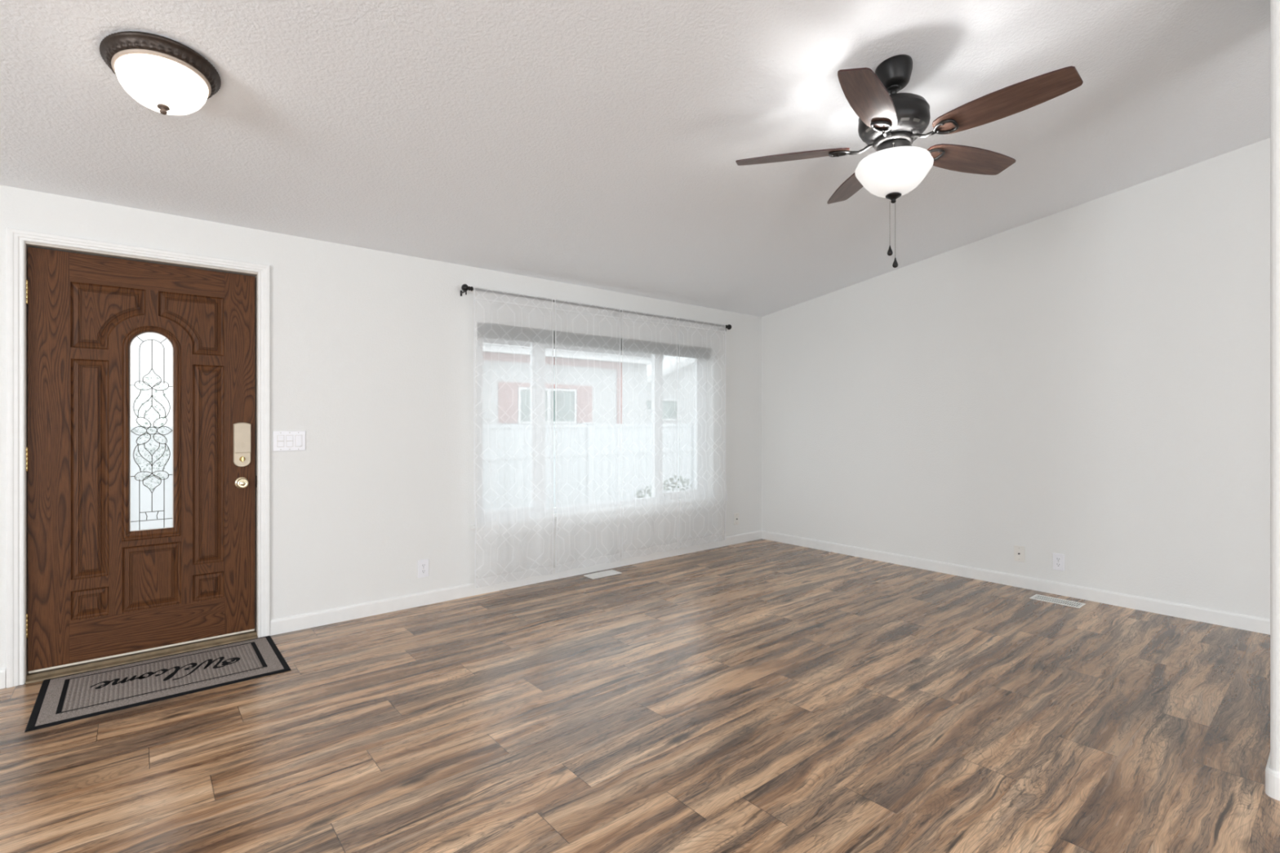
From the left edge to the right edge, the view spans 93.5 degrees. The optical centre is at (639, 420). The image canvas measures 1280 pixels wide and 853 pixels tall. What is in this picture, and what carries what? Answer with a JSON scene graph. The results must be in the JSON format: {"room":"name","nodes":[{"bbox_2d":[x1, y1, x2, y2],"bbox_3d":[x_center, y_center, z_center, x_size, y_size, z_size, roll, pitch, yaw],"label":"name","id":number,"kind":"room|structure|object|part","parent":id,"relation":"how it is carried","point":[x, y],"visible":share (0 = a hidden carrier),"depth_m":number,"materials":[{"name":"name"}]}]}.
{"room":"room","nodes":[
{"label":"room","id":0,"kind":"room"},
{"bbox_2d":[0,185,761,669],"bbox_3d":[-2.028,0.072,3.672,8.800,2.336,0.150,0,0,-40],"label":"wall","id":1,"kind":"structure","parent":0,"point":[371,351],"depth_m":3.80,"materials":[{"name":"paint"}]},
{"bbox_2d":[5,227,270,688],"bbox_3d":[-2.540,0.171,3.135,1.057,2.137,0.016,0,0,-40],"label":"trim","id":2,"kind":"structure","parent":1,"relation":"attached to","point":[15,238],"depth_m":2.83,"materials":[{"name":"paint"}]},
{"bbox_2d":[24,240,257,684],"bbox_3d":[-2.587,0.194,3.192,0.950,2.092,0.189,0,0,-40],"label":"door","id":3,"kind":"structure","parent":1,"relation":"in","point":[100,593],"depth_m":3.09,"materials":[{"name":"brown wood"}]},
{"bbox_3d":[-2.753,0.911,3.012,0.141,0.143,0.013,0,0,-40],"label":"raised panel","id":4,"kind":"part","parent":3,"relation":"part of","materials":[{"name":"brown wood"}]},
{"bbox_3d":[-2.753,0.239,3.012,0.141,1.092,0.013,0,0,-40],"label":"raised panel","id":5,"kind":"part","parent":3,"relation":"part of","materials":[{"name":"brown wood"}]},
{"bbox_3d":[-2.698,-0.524,3.058,0.286,0.324,0.013,0,0,-40],"label":"raised panel","id":6,"kind":"part","parent":3,"relation":"part of","materials":[{"name":"brown wood"}]},
{"bbox_3d":[-2.567,0.059,3.165,0.244,1.119,0.024,0,0,-40],"label":"glass moulding","id":7,"kind":"part","parent":3,"relation":"part of","materials":[{"name":"brown wood"}]},
{"bbox_3d":[-2.574,0.052,3.173,0.166,0.658,0.002,0,0,-40],"label":"bevelled glass","id":8,"kind":"part","parent":3,"relation":"part of","materials":[{"name":"clear glass"}]},
{"bbox_3d":[-2.567,0.816,3.167,0.241,0.332,0.013,0,0,-40],"label":"raised panel","id":9,"kind":"part","parent":3,"relation":"part of","materials":[{"name":"brown wood"}]},
{"bbox_3d":[-2.438,-0.524,3.274,0.286,0.324,0.013,0,0,-40],"label":"raised panel","id":10,"kind":"part","parent":3,"relation":"part of","materials":[{"name":"brown wood"}]},
{"bbox_3d":[-2.382,0.911,3.321,0.141,0.143,0.013,0,0,-40],"label":"raised panel","id":11,"kind":"part","parent":3,"relation":"part of","materials":[{"name":"brown wood"}]},
{"bbox_3d":[-2.382,0.239,3.321,0.141,1.092,0.013,0,0,-40],"label":"raised panel","id":12,"kind":"part","parent":3,"relation":"part of","materials":[{"name":"brown wood"}]},
{"bbox_3d":[-2.244,0.351,3.394,0.067,0.067,0.059,0,0,-40],"label":"knob","id":13,"kind":"part","parent":3,"relation":"part of","materials":[{"name":"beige metal"}]},
{"bbox_3d":[-2.215,0.350,3.468,0.009,0.068,0.042,0,0,-40],"label":"strike plate","id":14,"kind":"part","parent":3,"relation":"part of","materials":[{"name":"brown metal"}]},
{"bbox_2d":[273,431,305,451],"bbox_3d":[-2.061,0.118,3.539,0.166,0.117,0.009,0,0,-40],"label":"light switch","id":15,"kind":"object","parent":1,"relation":"attached to","point":[283,441],"visible":1,"depth_m":3.54,"materials":[{"name":"white plastic"}]},
{"bbox_2d":[0,530,761,688],"bbox_3d":[-1.976,1.196,3.609,8.500,0.088,0.012,0,0,-40],"label":"baseboard","id":16,"kind":"structure","parent":1,"relation":"attached to","point":[303,621],"depth_m":4.09,"materials":[{"name":"paint"}]},
{"bbox_2d":[417,559,428,577],"bbox_3d":[-1.456,0.993,4.046,0.072,0.118,0.008,0,0,-40],"label":"wall outlet","id":17,"kind":"object","parent":1,"relation":"attached to","point":[423,565],"visible":1,"depth_m":4.04,"materials":[{"name":"white plastic"}]},
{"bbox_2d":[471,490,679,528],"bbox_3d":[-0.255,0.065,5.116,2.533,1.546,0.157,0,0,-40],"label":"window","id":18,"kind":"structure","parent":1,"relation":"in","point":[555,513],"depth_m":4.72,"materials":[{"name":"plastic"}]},
{"bbox_2d":[460,284,731,329],"bbox_3d":[-0.186,-0.908,5.041,2.759,0.072,0.110,0,0,-40],"label":"curtain rod","id":19,"kind":"object","parent":1,"relation":"attached to","point":[464,287],"visible":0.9,"depth_m":4.16,"materials":[{"name":"metal"}]},
{"bbox_2d":[473,286,554,587],"bbox_3d":[-0.901,0.117,4.374,0.647,2.097,0.033,0,0,-40],"label":"sheer curtain","id":20,"kind":"object","parent":19,"relation":"hanging from","point":[513,332],"visible":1,"depth_m":4.37,"materials":[{"name":"fabric"}]},
{"bbox_2d":[554,298,622,573],"bbox_3d":[-0.399,0.117,4.795,0.646,2.095,0.032,0,0,-40],"label":"sheer curtain","id":21,"kind":"object","parent":19,"relation":"hanging from","point":[588,337],"visible":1,"depth_m":4.79,"materials":[{"name":"fabric"}]},
{"bbox_2d":[621,309,679,559],"bbox_3d":[0.100,0.115,5.213,0.641,2.091,0.032,0,0,-40],"label":"sheer curtain","id":22,"kind":"object","parent":19,"relation":"hanging from","point":[649,445],"visible":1,"depth_m":5.20,"materials":[{"name":"fabric"}]},
{"bbox_2d":[678,317,727,548],"bbox_3d":[0.597,0.113,5.626,0.638,2.087,0.032,0,0,-40],"label":"sheer curtain","id":23,"kind":"object","parent":19,"relation":"hanging from","point":[703,495],"visible":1,"depth_m":5.62,"materials":[{"name":"fabric"}]},
{"bbox_2d":[553,330,678,356],"bbox_3d":[-0.255,-0.653,5.096,2.411,0.107,0.042,0,0,-40],"label":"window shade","id":24,"kind":"object","parent":1,"relation":"attached to","point":[553,331],"visible":0.02,"depth_m":4.74,"materials":[{"name":"fabric"}]},
{"bbox_2d":[733,512,738,524],"bbox_3d":[0.978,0.992,6.076,0.072,0.116,0.016,0,0,-40],"label":"outlet","id":25,"kind":"object","parent":1,"relation":"attached to","point":[735,515],"visible":1,"depth_m":6.07,"materials":[{"name":"white plastic"}]},
{"bbox_2d":[0,0,1270,316],"bbox_3d":[0.586,-1.485,0.545,8.800,0.826,8.300,0,0,-40],"label":"ceiling","id":26,"kind":"structure","parent":0,"point":[594,144],"depth_m":2.73,"materials":[{"name":"white paint"}]},
{"bbox_2d":[99,31,221,115],"bbox_3d":[-1.718,-1.201,2.168,0.342,0.212,0.339,0,0,-40],"label":"flush ceiling light","id":27,"kind":"object","parent":26,"relation":"attached to","point":[166,76],"visible":1,"depth_m":2.08,"materials":[{"name":"white glass"}]},
{"bbox_2d":[735,54,1083,267],"bbox_3d":[1.104,-1.084,2.522,1.286,0.865,1.234,0,0,-40],"label":"ceiling fan","id":28,"kind":"object","parent":26,"relation":"hanging from","point":[889,124],"visible":1,"depth_m":2.44,"materials":[{"name":"brown wood"}]},
{"bbox_3d":[0.674,-1.173,2.674,0.484,0.006,0.153,0,13,16],"label":"blade","id":29,"kind":"part","parent":28,"relation":"part of","materials":[{"name":"brown wood"}]},
{"bbox_3d":[1.062,-1.173,2.980,0.153,0.006,0.484,-13,1,-2],"label":"blade","id":30,"kind":"part","parent":28,"relation":"part of","materials":[{"name":"brown wood"}]},
{"bbox_3d":[0.845,-1.173,2.211,0.153,0.006,0.484,16,9,33],"label":"blade","id":31,"kind":"part","parent":28,"relation":"part of","materials":[{"name":"brown wood"}]},
{"bbox_3d":[1.064,-0.726,2.561,0.023,0.045,0.023,0,0,-40],"label":"chain pull","id":32,"kind":"part","parent":28,"relation":"part of","materials":[{"name":"black metal"}]},
{"bbox_2d":[876,138,911,151],"bbox_3d":[1.078,-1.137,2.560,0.135,0.073,0.135,0,0,-40],"label":"light fixture fitter","id":33,"kind":"object","parent":28,"relation":"attached to","point":[882,144],"depth_m":2.51,"materials":[{"name":"black metal"}]},
{"bbox_3d":[1.078,-1.034,2.560,0.309,0.145,0.309,0,0,-40],"label":"lamp shade","id":34,"kind":"part","parent":28,"relation":"part of","materials":[{"name":"white glass"}]},
{"bbox_3d":[1.085,-0.811,2.558,0.003,0.249,0.003,0,0,20],"label":"pull chain","id":35,"kind":"part","parent":28,"relation":"part of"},
{"bbox_3d":[1.085,-0.673,2.558,0.023,0.045,0.023,0,0,-40],"label":"chain pull","id":36,"kind":"part","parent":28,"relation":"part of","materials":[{"name":"black metal"}]},
{"bbox_3d":[1.472,-1.173,2.706,0.484,0.006,0.153,0,-13,-20],"label":"blade","id":37,"kind":"part","parent":28,"relation":"part of","materials":[{"name":"brown wood"}]},
{"bbox_3d":[1.339,-1.173,2.230,0.153,0.006,0.484,16,-10,-37],"label":"blade","id":38,"kind":"part","parent":28,"relation":"part of","materials":[{"name":"brown wood"}]},
{"bbox_2d":[0,538,1279,852],"bbox_3d":[0.586,1.240,0.545,8.500,0.001,8.000,0,0,-40],"label":"floor","id":39,"kind":"structure","parent":0,"point":[761,695],"depth_m":2.43,"materials":[{"name":"brown wood"}]},
{"bbox_2d":[24,635,291,732],"bbox_3d":[-2.287,1.235,2.927,0.932,0.009,0.612,0,0,-40],"label":"doormat","id":40,"kind":"object","parent":39,"relation":"on","point":[81,695],"visible":1,"depth_m":2.86,"materials":[{"name":"fabric"}]},
{"bbox_2d":[583,569,621,578],"bbox_3d":[-0.299,1.237,4.852,0.288,0.005,0.132,0,0,-40],"label":"floor vent","id":41,"kind":"object","parent":39,"relation":"in","point":[611,572],"visible":1,"depth_m":4.85,"materials":[{"name":"metal"}]},
{"bbox_2d":[1029,594,1085,608],"bbox_3d":[2.866,1.237,4.133,0.140,0.005,0.292,0,0,-40],"label":"floor vent","id":42,"kind":"object","parent":39,"relation":"in","point":[1037,597],"visible":1,"depth_m":4.12,"materials":[{"name":"metal"}]},
{"bbox_2d":[761,137,1270,618],"bbox_3d":[3.904,-0.279,3.319,0.150,3.038,8.000,0,0,-40],"label":"wall","id":43,"kind":"structure","parent":0,"point":[1088,383],"depth_m":4.28,"materials":[{"name":"paint"}]},
{"bbox_2d":[761,530,1270,635],"bbox_3d":[3.846,1.196,3.263,0.012,0.088,7.988,0,0,-40],"label":"baseboard","id":44,"kind":"structure","parent":43,"relation":"attached to","point":[1249,623],"depth_m":4.32,"materials":[{"name":"paint"}]},
{"bbox_2d":[1013,545,1024,562],"bbox_3d":[2.824,0.990,4.482,0.016,0.116,0.072,0,0,-40],"label":"outlet","id":45,"kind":"object","parent":43,"relation":"attached to","point":[1019,551],"visible":1,"depth_m":4.48,"materials":[{"name":"white plastic"}]},
{"bbox_2d":[1053,552,1064,571],"bbox_3d":[2.987,1.007,4.293,0.008,0.118,0.072,0,0,-40],"label":"wall outlet","id":46,"kind":"object","parent":43,"relation":"attached to","point":[1058,559],"visible":1,"depth_m":4.29,"materials":[{"name":"white plastic"}]},
{"bbox_2d":[1270,0,1279,772],"bbox_3d":[2.399,-0.227,2.174,0.728,2.934,0.122,0,0,-40],"label":"wall partition","id":47,"kind":"structure","parent":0,"point":[1274,4],"depth_m":1.98,"materials":[{"name":"paint"}]},
{"bbox_2d":[1265,752,1279,800],"bbox_3d":[2.399,1.196,2.174,0.752,0.088,0.146,0,0,-40],"label":"baseboard","id":48,"kind":"structure","parent":47,"relation":"attached to","point":[1272,777],"depth_m":1.98,"materials":[{"name":"paint"}]},
{"label":"outside","id":49,"kind":"structure","parent":0,"visible":0},
{"bbox_3d":[-7.376,1.940,21.372,38.000,0.200,33.830,0,0,-40],"label":"ground","id":50,"kind":"structure","parent":49,"visible":0},
{"bbox_2d":[130,423,679,530],"bbox_3d":[-0.878,0.932,9.749,19.211,1.815,0.150,0,0,-40],"label":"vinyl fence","id":51,"kind":"object","parent":50,"relation":"on","point":[145,495],"visible":0.02,"depth_m":6.25,"materials":[{"name":"white plastic"}]},
{"bbox_3d":[-5.427,0.525,5.944,2.272,0.080,0.062,0,0,-40],"label":"rail","id":52,"kind":"part","parent":51,"relation":"part of","materials":[{"name":"white plastic"}]},
{"bbox_3d":[-5.427,0.083,5.944,2.272,0.055,0.062,0,0,-40],"label":"rail","id":53,"kind":"part","parent":51,"relation":"part of","materials":[{"name":"white plastic"}]},
{"bbox_3d":[-5.425,0.925,5.942,2.270,1.710,0.032,0,0,-40],"label":"panel","id":54,"kind":"part","parent":51,"relation":"part of","materials":[{"name":"white plastic"}]},
{"bbox_3d":[-1.742,0.925,9.021,2.270,1.710,0.032,0,0,-40],"label":"panel","id":55,"kind":"part","parent":51,"relation":"part of","materials":[{"name":"white plastic"}]},
{"bbox_3d":[0.099,0.925,10.560,2.270,1.710,0.032,0,0,-40],"label":"panel","id":56,"kind":"part","parent":51,"relation":"part of","materials":[{"name":"white plastic"}]},
{"bbox_2d":[553,345,622,424],"bbox_3d":[-3.784,-0.375,14.814,5.900,4.430,6.500,0,0,-40],"label":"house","id":57,"kind":"structure","parent":50,"relation":"on","point":[553,345],"depth_m":12.85,"materials":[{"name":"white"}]},
{"bbox_3d":[-1.952,-0.315,12.749,1.320,0.650,0.012,0,0,-40],"label":"house pane","id":58,"kind":"part","parent":57,"relation":"part of","materials":[{"name":"clear glass"}]},
{"bbox_2d":[621,355,678,423],"bbox_3d":[0.783,-0.370,21.435,9.200,4.420,6.600,0,0,-40],"label":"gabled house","id":59,"kind":"structure","parent":50,"relation":"on","point":[621,355],"depth_m":17.95,"materials":[{"name":"white"}]}
]}

